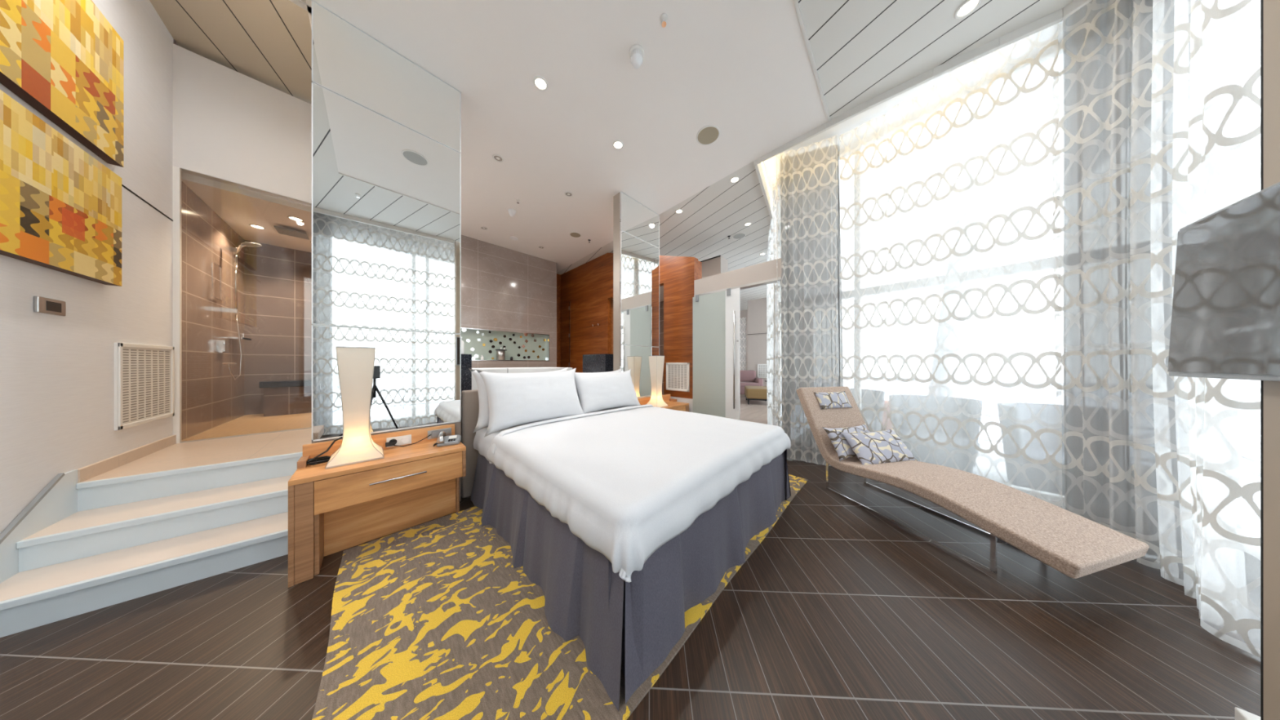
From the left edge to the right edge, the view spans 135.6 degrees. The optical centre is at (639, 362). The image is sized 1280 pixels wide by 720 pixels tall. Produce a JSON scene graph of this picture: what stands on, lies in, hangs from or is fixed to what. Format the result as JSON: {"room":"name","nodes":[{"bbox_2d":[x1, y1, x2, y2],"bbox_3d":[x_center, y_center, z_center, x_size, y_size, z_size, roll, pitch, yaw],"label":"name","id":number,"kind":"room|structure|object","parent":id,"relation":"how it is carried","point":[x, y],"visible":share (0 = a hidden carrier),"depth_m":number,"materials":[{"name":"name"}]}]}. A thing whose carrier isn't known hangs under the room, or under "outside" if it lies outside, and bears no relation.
{"room":"hotel bedroom","nodes":[
{"label":"hotel bedroom","id":0,"kind":"room"},
{"bbox_2d":[0,0,244,533],"bbox_3d":[-2.908,-1.000,0.860,8.650,4.600,0.145,0,0,45],"label":"wall","id":1,"kind":"structure","parent":0,"point":[57,372],"depth_m":2.06,"materials":[{"name":"paint"}]},
{"bbox_2d":[0,472,65,544],"bbox_3d":[-3.267,0.925,1.322,0.818,0.494,0.016,0,0,45],"label":"trim","id":2,"kind":"structure","parent":1,"relation":"attached to","point":[51,484],"depth_m":1.46,"materials":[{"name":"grey plastic"}]},
{"bbox_2d":[0,469,77,583],"bbox_3d":[-3.312,0.995,1.361,0.930,0.610,0.012,0,0,45],"label":"trim","id":3,"kind":"structure","parent":1,"relation":"attached to","point":[60,502],"depth_m":1.51,"materials":[{"name":"paint"}]},
{"bbox_2d":[33,296,66,315],"bbox_3d":[-3.507,-0.334,1.555,0.190,0.092,0.016,0,0,45],"label":"thermostat","id":4,"kind":"object","parent":1,"relation":"attached to","point":[41,304],"visible":1,"depth_m":1.54,"materials":[{"name":"silver metal"}]},
{"bbox_2d":[0,89,121,286],"bbox_3d":[-3.360,-0.958,1.441,1.310,0.795,0.055,0,0,45],"label":"painting","id":5,"kind":"object","parent":1,"relation":"attached to","point":[60,206],"visible":1,"depth_m":1.51,"materials":[{"name":"yellow fabric"}]},
{"bbox_2d":[0,0,124,167],"bbox_3d":[-3.367,-1.913,1.448,1.330,0.935,0.055,0,0,45],"label":"painting","id":6,"kind":"object","parent":1,"relation":"attached to","point":[64,59],"visible":1,"depth_m":1.59,"materials":[{"name":"yellow fabric"}]},
{"bbox_2d":[77,435,176,483],"bbox_3d":[-4.065,0.738,2.107,1.190,0.085,0.018,0,0,45],"label":"baseboard","id":7,"kind":"structure","parent":1,"relation":"attached to","point":[88,472],"depth_m":1.98,"materials":[{"name":"wood"}]},
{"bbox_2d":[114,342,174,430],"bbox_3d":[-4.175,0.177,2.217,0.755,0.655,0.022,0,0,45],"label":"air vent","id":8,"kind":"object","parent":1,"relation":"in","point":[144,374],"visible":1,"depth_m":2.16,"materials":[{"name":"white plastic"}]},
{"bbox_2d":[121,184,173,221],"bbox_3d":[-3.509,-1.361,1.546,2.770,0.013,0.004,0,0,45],"label":"trim","id":9,"kind":"structure","parent":1,"relation":"attached to","point":[122,185],"depth_m":2.21,"materials":[{"name":"black"}]},
{"bbox_2d":[172,165,181,443],"bbox_3d":[-4.485,-0.555,2.532,0.035,2.670,0.035,0,0,45],"label":"trim","id":10,"kind":"structure","parent":1,"relation":"attached to","point":[176,171],"depth_m":2.52,"materials":[{"name":"white plastic"}]},
{"bbox_2d":[210,262,222,300],"bbox_3d":[-5.077,-0.970,3.132,0.244,0.408,0.018,0,0,45],"label":"wall handrail","id":11,"kind":"object","parent":1,"relation":"attached to","point":[212,264],"visible":1,"depth_m":3.09,"materials":[{"name":"silver metal"}]},
{"bbox_2d":[217,242,262,380],"bbox_3d":[-5.137,-0.670,3.369,0.209,1.797,0.302,0,0,45],"label":"shower","id":12,"kind":"object","parent":1,"relation":"attached to","point":[222,345],"visible":1,"depth_m":3.35,"materials":[{"name":"silver metal"}]},
{"bbox_2d":[229,333,251,340],"bbox_3d":[-5.505,-0.360,3.603,0.300,0.080,0.110,0,0,45],"label":"shower shelf","id":13,"kind":"object","parent":1,"relation":"attached to","point":[245,336],"visible":0.93,"depth_m":3.57,"materials":[{"name":"silver metal"}]},
{"bbox_2d":[81,413,311,482],"bbox_3d":[-4.376,0.810,3.144,3.251,0.060,1.060,0,0,45],"label":"floor","id":14,"kind":"structure","parent":0,"point":[198,453],"depth_m":2.44,"materials":[{"name":"beige stone"}]},
{"bbox_2d":[179,426,311,443],"bbox_3d":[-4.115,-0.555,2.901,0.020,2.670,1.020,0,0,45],"label":"threshold","id":15,"kind":"object","parent":14,"relation":"on","point":[308,427],"visible":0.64,"depth_m":2.78,"materials":[{"name":"beige stone"}]},
{"bbox_2d":[258,378,311,417],"bbox_3d":[-5.272,0.525,4.160,0.450,0.510,0.830,0,0,45],"label":"shower bench","id":16,"kind":"object","parent":14,"relation":"on","point":[281,397],"visible":0.56,"depth_m":3.90,"materials":[{"name":"tile"}]},
{"bbox_2d":[149,0,311,104],"bbox_3d":[-3.646,-3.160,2.426,2.600,0.080,1.060,0,0,45],"label":"ceiling","id":17,"kind":"structure","parent":0,"point":[268,42],"depth_m":2.50,"materials":[{"name":"wood"}]},
{"bbox_2d":[172,43,311,206],"bbox_3d":[-4.143,-2.478,2.922,0.095,1.175,1.070,0,0,45],"label":"wall","id":18,"kind":"structure","parent":0,"point":[229,126],"depth_m":2.76,"materials":[{"name":"paint"}]},
{"bbox_2d":[181,171,311,252],"bbox_3d":[-4.840,-1.860,3.601,1.850,0.080,1.060,0,0,45],"label":"ceiling","id":19,"kind":"structure","parent":0,"point":[239,207],"depth_m":3.15,"materials":[{"name":"paint"}]},
{"bbox_2d":[273,225,309,239],"bbox_3d":[-4.765,-1.795,3.584,0.260,0.050,0.260,0,0,45],"label":"shower head","id":20,"kind":"object","parent":19,"relation":"attached to","point":[281,230],"visible":1,"depth_m":3.57},
{"bbox_2d":[244,240,311,415],"bbox_3d":[-5.531,-0.560,4.288,0.100,2.680,1.070,0,0,45],"label":"shower door","id":21,"kind":"structure","parent":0,"point":[277,280],"depth_m":4.07,"materials":[{"name":"glass"}]},
{"bbox_2d":[288,0,311,13],"bbox_3d":[-2.738,-2.835,1.531,0.050,0.570,1.060,0,0,45],"label":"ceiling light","id":22,"kind":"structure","parent":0,"point":[298,2],"depth_m":1.86,"materials":[{"name":"paint"}]},
{"bbox_2d":[311,324,461,501],"bbox_3d":[-2.057,-0.625,2.208,0.180,3.850,0.880,0,0,45],"label":"wall","id":23,"kind":"structure","parent":0,"point":[457,424],"depth_m":2.30,"materials":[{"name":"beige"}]},
{"bbox_2d":[302,423,454,458],"bbox_3d":[-2.012,0.682,2.102,0.023,0.235,0.864,0,0,45],"label":"backsplash","id":24,"kind":"structure","parent":23,"relation":"attached to","point":[313,450],"depth_m":2.06,"materials":[{"name":"brown wood"}]},
{"bbox_2d":[311,0,461,441],"bbox_3d":[-2.003,-0.995,2.155,0.026,3.100,0.880,0,0,45],"label":"wall mirror","id":25,"kind":"object","parent":23,"relation":"attached to","point":[386,131],"visible":1,"depth_m":2.10,"materials":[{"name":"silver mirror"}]},
{"bbox_2d":[461,235,556,368],"bbox_3d":[-3.429,-0.885,5.455,0.140,3.330,3.562,0,0,45],"label":"wall","id":26,"kind":"structure","parent":0,"point":[504,289],"depth_m":5.83,"materials":[{"name":"beige tile"}]},
{"bbox_2d":[460,328,546,359],"bbox_3d":[-3.240,-0.372,5.728,0.025,0.655,2.515,0,0,45],"label":"panel","id":27,"kind":"object","parent":26,"relation":"attached to","point":[513,350],"visible":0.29,"depth_m":5.91,"materials":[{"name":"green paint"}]},
{"bbox_2d":[462,328,546,359],"bbox_3d":[-2.981,-0.379,5.969,0.004,0.667,1.840,0,0,45],"label":"mosaic","id":28,"kind":"object","parent":27,"relation":"attached to","point":[475,356],"visible":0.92,"depth_m":5.84,"materials":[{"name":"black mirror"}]},
{"bbox_2d":[461,327,549,360],"bbox_3d":[-3.187,-0.372,5.675,0.118,0.655,2.515,0,0,45],"label":"trim","id":29,"kind":"structure","parent":26,"relation":"attached to","point":[548,335],"depth_m":6.05,"materials":[{"name":"silver metal"}]},
{"bbox_2d":[495,347,506,359],"bbox_3d":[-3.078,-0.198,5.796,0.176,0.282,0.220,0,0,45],"label":"steel cup","id":30,"kind":"object","parent":29,"relation":"on","point":[500,353],"visible":0.9,"depth_m":5.72,"materials":[{"name":"grey"}]},
{"bbox_2d":[556,273,560,367],"bbox_3d":[-2.500,-0.885,7.410,0.040,3.330,0.528,0,0,45],"label":"wall","id":31,"kind":"structure","parent":0,"point":[558,276],"depth_m":7.54,"materials":[{"name":"brown wood"}]},
{"bbox_2d":[607,253,613,354],"bbox_3d":[-0.600,-0.883,6.253,0.070,3.327,0.490,0,0,45],"label":"wall","id":32,"kind":"structure","parent":0,"point":[609,300],"depth_m":6.11,"materials":[{"name":"brown wood"}]},
{"bbox_2d":[0,394,1260,719],"bbox_3d":[1.381,1.360,6.640,10.650,0.120,14.600,0,0,45],"label":"floor","id":33,"kind":"structure","parent":0,"point":[842,611],"depth_m":1.21,"materials":[{"name":"brown wood"}]},
{"bbox_2d":[0,451,302,637],"bbox_3d":[-2.980,1.040,1.764,0.880,0.521,1.028,0,0,45],"label":"staircase","id":34,"kind":"structure","parent":33,"relation":"on","point":[130,537],"depth_m":1.62,"materials":[{"name":"beige stone"}]},
{"bbox_2d":[288,423,466,587],"bbox_3d":[-1.862,0.932,1.954,0.444,0.735,0.874,0,0,45],"label":"nightstand","id":35,"kind":"object","parent":33,"relation":"on","point":[332,510],"visible":0.94,"depth_m":1.83,"materials":[{"name":"brown wood"}]},
{"bbox_2d":[306,436,342,465],"bbox_3d":[-2.176,0.609,1.795,0.131,0.147,0.170,0,0,45],"label":"coiled cable","id":36,"kind":"object","parent":35,"relation":"on","point":[316,460],"visible":0.75,"depth_m":1.79,"materials":[{"name":"plastic"}]},
{"bbox_2d":[324,346,383,469],"bbox_3d":[-2.015,0.288,1.861,0.250,0.793,0.270,0,0,45],"label":"table lamp","id":37,"kind":"object","parent":35,"relation":"on","point":[355,365],"visible":0.97,"depth_m":1.81,"materials":[{"name":"white fabric"}]},
{"bbox_2d":[385,434,431,447],"bbox_3d":[-1.901,0.652,2.158,0.044,0.060,0.287,0,0,45],"label":"power cable","id":38,"kind":"object","parent":35,"relation":"on","point":[389,443],"visible":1,"depth_m":2.08,"materials":[{"name":"plastic"}]},
{"bbox_2d":[427,427,451,439],"bbox_3d":[-1.776,0.627,2.319,0.008,0.075,0.170,0,0,45],"label":"socket","id":39,"kind":"object","parent":35,"relation":"attached to","point":[435,432],"depth_m":2.30,"materials":[{"name":"grey plastic"}]},
{"bbox_2d":[433,431,461,446],"bbox_3d":[-1.624,0.634,2.203,0.188,0.102,0.185,0,0,-31],"label":"telephone","id":40,"kind":"object","parent":35,"relation":"on","point":[442,440],"visible":1,"depth_m":2.17,"materials":[{"name":"grey plastic"}]},
{"bbox_2d":[311,474,808,719],"bbox_3d":[-0.094,1.294,2.331,2.005,0.011,3.512,0,0,45],"label":"rug","id":41,"kind":"object","parent":33,"relation":"on","point":[434,620],"visible":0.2,"depth_m":1.21,"materials":[{"name":"carpet"}]},
{"bbox_2d":[461,389,791,711],"bbox_3d":[-0.116,0.785,2.533,2.342,1.030,2.277,0,0,45],"label":"bed","id":42,"kind":"object","parent":41,"relation":"on","point":[626,520],"visible":0.99,"depth_m":1.45,"materials":[{"name":"white fabric"}]},
{"bbox_2d":[468,368,488,432],"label":"pillow","id":43,"kind":"object","parent":42,"relation":"on","point":[482,420],"depth_m":2.44,"materials":[{"name":"white fabric"}]},
{"bbox_2d":[476,368,584,437],"bbox_3d":[-1.035,0.345,2.654,0.314,0.566,1.051,0,0,42],"label":"pillow","id":44,"kind":"object","parent":42,"relation":"on","point":[513,399],"visible":0.99,"depth_m":2.49,"materials":[{"name":"white fabric"}]},
{"bbox_2d":[498,367,567,373],"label":"pillow","id":45,"kind":"object","parent":42,"relation":"on","point":[565,369],"depth_m":2.97,"materials":[{"name":"white fabric"}]},
{"bbox_2d":[576,368,622,373],"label":"pillow","id":46,"kind":"object","parent":42,"relation":"on","point":[617,371],"depth_m":3.56,"materials":[{"name":"white fabric"}]},
{"bbox_2d":[574,368,640,413],"bbox_3d":[-0.400,0.355,3.327,0.296,0.530,1.010,0,0,45],"label":"pillow","id":47,"kind":"object","parent":42,"relation":"on","point":[597,392],"visible":1,"depth_m":3.17,"materials":[{"name":"white fabric"}]},
{"bbox_2d":[486,406,791,582],"bbox_3d":[0.096,0.705,2.326,1.715,0.259,2.165,0,0,45],"label":"duvet","id":48,"kind":"object","parent":42,"relation":"on","point":[626,484],"depth_m":1.57,"materials":[{"name":"white fabric"}]},
{"bbox_2d":[637,394,688,412],"bbox_3d":[0.386,0.932,4.237,0.444,0.735,0.874,0,0,45],"label":"nightstand","id":49,"kind":"object","parent":33,"relation":"on","point":[673,404],"visible":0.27,"depth_m":4.29,"materials":[{"name":"brown wood"}]},
{"bbox_2d":[645,355,668,407],"bbox_3d":[0.258,0.288,4.082,0.250,0.793,0.270,0,0,45],"label":"table lamp","id":50,"kind":"object","parent":49,"relation":"on","point":[655,362],"visible":0.92,"depth_m":4.03,"materials":[{"name":"white fabric"}]},
{"bbox_2d":[739,317,746,369],"bbox_3d":[4.016,-0.304,11.429,0.107,3.192,1.305,0,0,-41],"label":"sheer curtain","id":51,"kind":"object","parent":33,"relation":"on","point":[742,317],"visible":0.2,"depth_m":11.06,"materials":[{"name":"white fabric"}]},
{"bbox_2d":[739,369,763,395],"bbox_3d":[4.052,0.800,10.005,1.080,1.000,0.950,0,0,16],"label":"armchair","id":52,"kind":"object","parent":33,"relation":"on","point":[748,378],"visible":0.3,"depth_m":10.13,"materials":[{"name":"fabric"}]},
{"bbox_2d":[739,381,759,386],"bbox_3d":[4.055,0.820,9.978,0.820,0.160,0.900,0,0,16],"label":"seat cushion","id":53,"kind":"object","parent":52,"relation":"on","point":[742,384],"depth_m":9.57,"materials":[{"name":"fabric"}]},
{"bbox_2d":[744,385,772,404],"bbox_3d":[3.824,1.050,8.515,0.720,0.500,1.100,0,0,19],"label":"ottoman","id":54,"kind":"object","parent":33,"relation":"on","point":[752,393],"visible":0.73,"depth_m":8.05,"materials":[{"name":"fabric"}]},
{"bbox_2d":[773,40,1065,509],"bbox_3d":[3.113,-0.775,3.019,0.100,4.150,2.969,0,0,-41],"label":"window","id":55,"kind":"structure","parent":33,"relation":"on","point":[1049,263],"depth_m":3.07,"materials":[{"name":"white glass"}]},
{"bbox_2d":[795,386,1149,578],"bbox_3d":[2.326,0.790,2.236,0.690,1.017,1.748,0,0,-14],"label":"chaise longue","id":56,"kind":"object","parent":33,"relation":"on","point":[1075,545],"visible":0.93,"depth_m":1.76,"materials":[{"name":"beige fabric"}]},
{"bbox_2d":[813,391,853,409],"bbox_3d":[2.173,0.420,2.937,0.442,0.202,0.057,0,-26,-14],"label":"cushion","id":57,"kind":"object","parent":56,"relation":"on","point":[824,400],"depth_m":2.91,"materials":[{"name":"fabric"}]},
{"bbox_2d":[822,423,869,462],"bbox_3d":[2.156,0.795,2.643,0.600,0.288,0.187,0,0,-15],"label":"cushion","id":58,"kind":"object","parent":56,"relation":"on","point":[843,449],"visible":0.57,"depth_m":2.58,"materials":[{"name":"fabric"}]},
{"bbox_2d":[839,427,918,465],"bbox_3d":[2.338,0.825,2.552,0.700,0.283,0.238,0,0,-12],"label":"cushion","id":59,"kind":"object","parent":56,"relation":"on","point":[878,446],"visible":1,"depth_m":2.50,"materials":[{"name":"fabric"}]},
{"bbox_2d":[1235,706,1260,719],"bbox_3d":[2.153,1.272,0.904,0.060,0.055,0.070,0,0,45],"label":"door stop","id":60,"kind":"object","parent":33,"relation":"on","point":[1240,714],"visible":1,"depth_m":0.93,"materials":[{"name":"white plastic"}]},
{"bbox_2d":[613,192,649,370],"bbox_3d":[-0.047,-0.995,4.271,0.150,3.110,0.880,0,0,45],"label":"wall","id":61,"kind":"structure","parent":0,"point":[616,230],"depth_m":3.95,"materials":[{"name":"paint"}]},
{"bbox_2d":[619,191,659,397],"bbox_3d":[0.018,-0.995,4.207,0.026,3.100,0.880,0,0,45],"label":"wall mirror","id":62,"kind":"object","parent":61,"relation":"attached to","point":[639,226],"visible":0.85,"depth_m":4.17,"materials":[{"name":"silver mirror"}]},
{"bbox_2d":[659,301,663,395],"bbox_3d":[0.700,-0.355,6.258,1.785,2.270,0.100,0,0,45],"label":"wall","id":63,"kind":"structure","parent":0,"point":[661,303],"depth_m":6.36,"materials":[{"name":"brown wood"}]},
{"bbox_2d":[560,253,782,412],"bbox_3d":[-0.185,-0.625,5.584,5.900,3.850,0.123,0,0,45],"label":"wall","id":64,"kind":"structure","parent":0,"point":[584,286],"depth_m":4.82,"materials":[{"name":"brown wood"}]},
{"bbox_2d":[560,302,570,367],"bbox_3d":[-2.093,-0.445,7.356,0.495,2.450,0.035,0,0,45],"label":"door","id":65,"kind":"structure","parent":64,"relation":"in","point":[565,308],"depth_m":7.32,"materials":[{"name":"brown wood"}]},
{"bbox_2d":[666,362,689,391],"bbox_3d":[0.663,0.250,4.650,0.500,0.500,0.022,0,0,45],"label":"air vent","id":66,"kind":"object","parent":64,"relation":"in","point":[677,374],"visible":1,"depth_m":4.64,"materials":[{"name":"white plastic"}]},
{"bbox_2d":[693,288,739,419],"bbox_3d":[1.162,0.083,4.106,0.805,2.405,0.064,0,0,45],"label":"sliding door","id":67,"kind":"structure","parent":64,"relation":"in","point":[716,316],"depth_m":4.08,"materials":[{"name":"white glass"}]},
{"bbox_2d":[693,276,783,297],"bbox_3d":[1.427,-1.121,3.975,1.344,0.033,0.112,0,0,45],"label":"trim","id":68,"kind":"structure","parent":64,"relation":"attached to","point":[772,280],"depth_m":3.76,"materials":[{"name":"silver metal"}]},
{"bbox_2d":[754,0,1091,252],"bbox_3d":[2.792,-2.652,4.598,2.009,0.335,7.610,0,0,14],"label":"trim","id":69,"kind":"structure","parent":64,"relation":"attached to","point":[1060,15],"depth_m":2.29,"materials":[{"name":"paint"}]},
{"bbox_2d":[299,0,1072,311],"bbox_3d":[1.213,-2.600,6.876,10.080,0.100,14.500,0,0,45],"label":"ceiling","id":70,"kind":"structure","parent":0,"point":[743,68],"depth_m":2.43,"materials":[{"name":"paint"}]},
{"bbox_2d":[533,75,547,91],"bbox_3d":[-0.907,-2.548,2.386,0.126,0.012,0.126,0,0,45],"label":"recessed light","id":71,"kind":"object","parent":70,"relation":"in","point":[540,83],"visible":1,"depth_m":2.38,"materials":[{"name":"white plastic"}]},
{"bbox_2d":[612,140,623,149],"bbox_3d":[-0.257,-2.548,3.057,0.126,0.012,0.126,0,0,45],"label":"recessed light","id":72,"kind":"object","parent":70,"relation":"in","point":[617,144],"visible":1,"depth_m":3.06,"materials":[{"name":"white plastic"}]},
{"bbox_2d":[629,44,644,68],"bbox_3d":[-0.027,-2.500,2.154,0.124,0.100,0.124,0,0,45],"label":"smoke detector","id":73,"kind":"object","parent":70,"relation":"attached to","point":[636,51],"visible":1,"depth_m":2.12,"materials":[{"name":"white plastic"}]},
{"bbox_2d":[660,13,667,27],"bbox_3d":[0.177,-2.526,1.933,0.056,0.048,0.056,0,0,45],"label":"sprinkler head","id":74,"kind":"object","parent":70,"relation":"attached to","point":[664,17],"visible":1,"depth_m":1.93},
{"bbox_2d":[696,124,719,145],"bbox_3d":[0.763,-2.547,2.931,0.258,0.010,0.258,0,0,45],"label":"ceiling speaker","id":75,"kind":"object","parent":70,"relation":"attached to","point":[708,135],"visible":1,"depth_m":2.92,"materials":[{"name":"white plastic"}]},
{"bbox_2d":[732,232,746,239],"bbox_3d":[1.996,-2.549,5.262,0.258,0.010,0.258,0,0,45],"label":"ceiling speaker","id":76,"kind":"object","parent":70,"relation":"attached to","point":[740,235],"visible":1,"depth_m":5.26,"materials":[{"name":"white plastic"}]},
{"bbox_2d":[766,176,780,426],"bbox_3d":[2.407,-0.679,4.827,0.098,3.942,2.494,0,0,23],"label":"sheer curtain","id":77,"kind":"object","parent":70,"relation":"hanging from","point":[770,340],"visible":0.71,"depth_m":4.50,"materials":[{"name":"white fabric"}]},
{"bbox_2d":[793,0,830,122],"bbox_3d":[0.696,-2.594,1.434,0.020,0.112,3.700,0,0,45],"label":"trim","id":78,"kind":"structure","parent":70,"relation":"attached to","point":[795,2],"depth_m":2.16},
{"bbox_2d":[954,0,982,19],"bbox_3d":[2.352,-2.550,1.876,0.126,0.012,0.126,0,0,45],"label":"recessed light","id":79,"kind":"object","parent":70,"relation":"in","point":[967,6],"visible":1,"depth_m":1.88,"materials":[{"name":"white plastic"}]},
{"bbox_2d":[697,260,702,279],"bbox_3d":[1.017,-1.380,4.571,0.075,0.760,0.119,0,0,45],"label":"wall","id":80,"kind":"structure","parent":0,"point":[700,264],"depth_m":4.54,"materials":[{"name":"brown wood"}]},
{"bbox_2d":[702,256,728,278],"bbox_3d":[1.588,-1.600,5.678,0.521,1.200,0.320,0,0,45],"label":"box","id":81,"kind":"object","parent":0,"point":[717,265],"visible":0.29,"depth_m":5.51,"materials":[{"name":"paint"}]},
{"bbox_2d":[739,309,747,370],"bbox_3d":[4.814,-0.625,13.084,6.500,3.850,0.200,0,0,45],"label":"wall","id":82,"kind":"structure","parent":0,"point":[743,313],"depth_m":12.70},
{"bbox_2d":[747,295,782,396],"bbox_3d":[5.225,-0.625,10.152,2.000,3.850,0.200,0,0,45],"label":"wall","id":83,"kind":"structure","parent":0,"point":[757,308],"depth_m":10.49,"materials":[{"name":"paint"}]},
{"bbox_2d":[757,364,770,377],"bbox_3d":[4.898,0.325,10.319,0.500,0.550,0.022,0,0,45],"label":"air vent","id":84,"kind":"object","parent":83,"relation":"in","point":[762,368],"visible":0.63,"depth_m":10.36,"materials":[{"name":"white plastic"}]},
{"bbox_2d":[763,21,1063,198],"bbox_3d":[5.225,-2.860,6.333,3.143,0.080,10.576,0,0,32],"label":"ceiling","id":85,"kind":"structure","parent":0,"point":[1023,46],"depth_m":2.84,"materials":[{"name":"white paint"}]},
{"bbox_2d":[776,134,838,466],"bbox_3d":[2.139,-0.744,3.362,0.685,4.072,0.086,0,0,26],"label":"sheer curtain","id":86,"kind":"object","parent":85,"relation":"hanging from","point":[831,140],"visible":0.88,"depth_m":3.37,"materials":[{"name":"white fabric"}]},
{"bbox_2d":[780,144,843,461],"bbox_3d":[2.266,-0.744,3.464,0.744,4.072,0.142,0,0,17],"label":"drape","id":87,"kind":"object","parent":85,"relation":"hanging from","point":[825,178],"visible":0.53,"depth_m":3.44,"materials":[{"name":"white fabric"}]},
{"bbox_2d":[839,30,1062,506],"bbox_3d":[2.893,-0.744,2.643,0.165,4.072,1.449,0,0,-33],"label":"sheer curtain","id":88,"kind":"object","parent":85,"relation":"hanging from","point":[1021,351],"visible":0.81,"depth_m":2.44,"materials":[{"name":"white fabric"}]},
{"bbox_2d":[1062,0,1238,586],"bbox_3d":[3.397,-0.744,1.769,0.234,4.072,0.637,0,0,7],"label":"drape","id":89,"kind":"object","parent":85,"relation":"hanging from","point":[1124,515],"visible":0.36,"depth_m":1.84,"materials":[{"name":"white fabric"}]},
{"bbox_2d":[843,379,1260,479],"bbox_3d":[56.458,7.400,14.578,180.000,0.200,180.000,0,0,45],"label":"sea","id":90,"kind":"structure","parent":0,"point":[1246,426],"depth_m":49.48,"materials":[{"name":"white"}]},
{"bbox_2d":[1224,0,1260,579],"bbox_3d":[2.090,-0.775,-0.115,0.100,4.150,5.670,0,0,44],"label":"window","id":91,"kind":"structure","parent":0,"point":[1252,564],"depth_m":1.59,"materials":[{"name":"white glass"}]},
{"bbox_2d":[1263,0,1279,719],"bbox_3d":[1.833,-0.760,0.514,0.148,4.120,0.865,0,0,45],"label":"wall column","id":92,"kind":"structure","parent":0,"point":[1271,7],"depth_m":0.86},
{"bbox_2d":[1167,182,1279,381],"bbox_3d":[1.835,-0.247,0.677,0.067,0.606,1.100,0,0,45],"label":"television","id":93,"kind":"object","parent":92,"relation":"attached to","point":[1225,324],"visible":1,"depth_m":0.89,"materials":[{"name":"grey plastic"}]},
{"bbox_2d":[1260,0,1263,719],"bbox_3d":[2.145,-0.760,0.842,0.105,4.120,0.040,0,0,45],"label":"trim","id":94,"kind":"structure","parent":92,"relation":"attached to","point":[1261,1],"depth_m":0.89,"materials":[{"name":"black"}]},
{"bbox_3d":[-2.389,0.810,4.850,3.690,0.060,4.160,0,0,45],"label":"floor","id":95,"kind":"structure","parent":0,"visible":0},
{"bbox_2d":[461,354,471,391],"bbox_3d":[-2.410,0.344,2.719,0.650,0.872,0.992,0,0,45],"label":"base cabinet","id":96,"kind":"object","parent":95,"relation":"on","point":[466,359],"visible":0.11,"depth_m":2.81,"materials":[{"name":"stone"}]},
{"bbox_2d":[471,367,572,390],"bbox_3d":[-2.012,0.431,4.255,0.843,0.697,1.600,0,0,45],"label":"bathtub","id":97,"kind":"object","parent":95,"relation":"on","point":[495,370],"visible":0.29,"depth_m":3.92,"materials":[{"name":"white plastic"}]},
{"bbox_2d":[582,353,613,373],"bbox_3d":[-0.489,0.320,4.670,0.650,0.920,0.830,0,0,45],"label":"base cabinet","id":98,"kind":"object","parent":95,"relation":"on","point":[591,362],"visible":0.23,"depth_m":4.29,"materials":[{"name":"stone"}]},
{"bbox_3d":[1.504,-2.860,-0.218,1.050,0.080,4.800,0,0,45],"label":"ceiling","id":99,"kind":"structure","parent":0,"visible":0},
{"bbox_2d":[1052,0,1249,634],"bbox_3d":[3.094,-0.744,1.591,0.227,4.072,0.947,0,0,30],"label":"sheer curtain","id":100,"kind":"object","parent":99,"relation":"hanging from","point":[1193,409],"visible":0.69,"depth_m":1.58,"materials":[{"name":"white fabric"}]},
{"bbox_2d":[1200,0,1260,657],"bbox_3d":[2.479,-0.744,0.895,0.108,4.072,0.951,0,0,39],"label":"sheer curtain","id":101,"kind":"object","parent":99,"relation":"hanging from","point":[1242,626],"visible":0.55,"depth_m":1.20,"materials":[{"name":"white fabric"}]},
{"label":"outside","id":102,"kind":"structure","parent":0,"visible":0},
{"bbox_2d":[971,442,1260,550],"bbox_3d":[3.000,1.400,0.695,5.900,0.080,9.200,0,0,45],"label":"deck","id":103,"kind":"object","parent":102,"point":[1251,520],"depth_m":2.92,"materials":[{"name":"white"}]},
{"bbox_2d":[848,388,884,431],"bbox_3d":[3.625,0.903,4.502,0.798,0.874,0.798,0,0,-27],"label":"armchair","id":104,"kind":"object","parent":103,"relation":"on","point":[868,398],"visible":0.18,"depth_m":4.42,"materials":[{"name":"fabric"}]},
{"bbox_2d":[881,400,892,431],"bbox_3d":[4.328,1.020,4.580,0.500,0.680,0.400,0,0,45],"label":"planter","id":105,"kind":"object","parent":103,"relation":"on","point":[889,425],"visible":0.06,"depth_m":4.43,"materials":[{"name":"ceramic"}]},
{"bbox_2d":[888,394,982,472],"bbox_3d":[3.881,0.903,3.478,0.798,0.874,0.798,0,0,-27],"label":"armchair","id":106,"kind":"object","parent":103,"relation":"on","point":[961,438],"visible":0.52,"depth_m":3.45,"materials":[{"name":"fabric"}]},
{"bbox_2d":[927,168,988,396],"bbox_3d":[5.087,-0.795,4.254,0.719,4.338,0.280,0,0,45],"label":"column","id":107,"kind":"structure","parent":103,"relation":"on","point":[975,211],"depth_m":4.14,"materials":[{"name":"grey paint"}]},
{"bbox_2d":[838,0,1260,307],"bbox_3d":[5.884,-3.000,9.995,10.360,0.001,13.500,0,0,45],"label":"canopy","id":108,"kind":"object","parent":107,"relation":"on","point":[1023,193],"visible":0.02,"depth_m":4.22,"materials":[{"name":"white fabric"}]},
{"bbox_2d":[996,402,1065,495],"bbox_3d":[4.381,0.903,2.705,0.798,0.874,0.798,0,0,-28],"label":"armchair","id":109,"kind":"object","parent":103,"relation":"on","point":[1034,451],"visible":0.42,"depth_m":2.81,"materials":[{"name":"fabric"}]},
{"bbox_2d":[844,376,1260,475],"bbox_3d":[6.088,0.821,3.689,5.344,1.078,0.056,0,0,45],"label":"balcony railing","id":110,"kind":"object","parent":103,"relation":"on","point":[1237,389],"visible":0.05,"depth_m":3.83,"materials":[{"name":"metal"}]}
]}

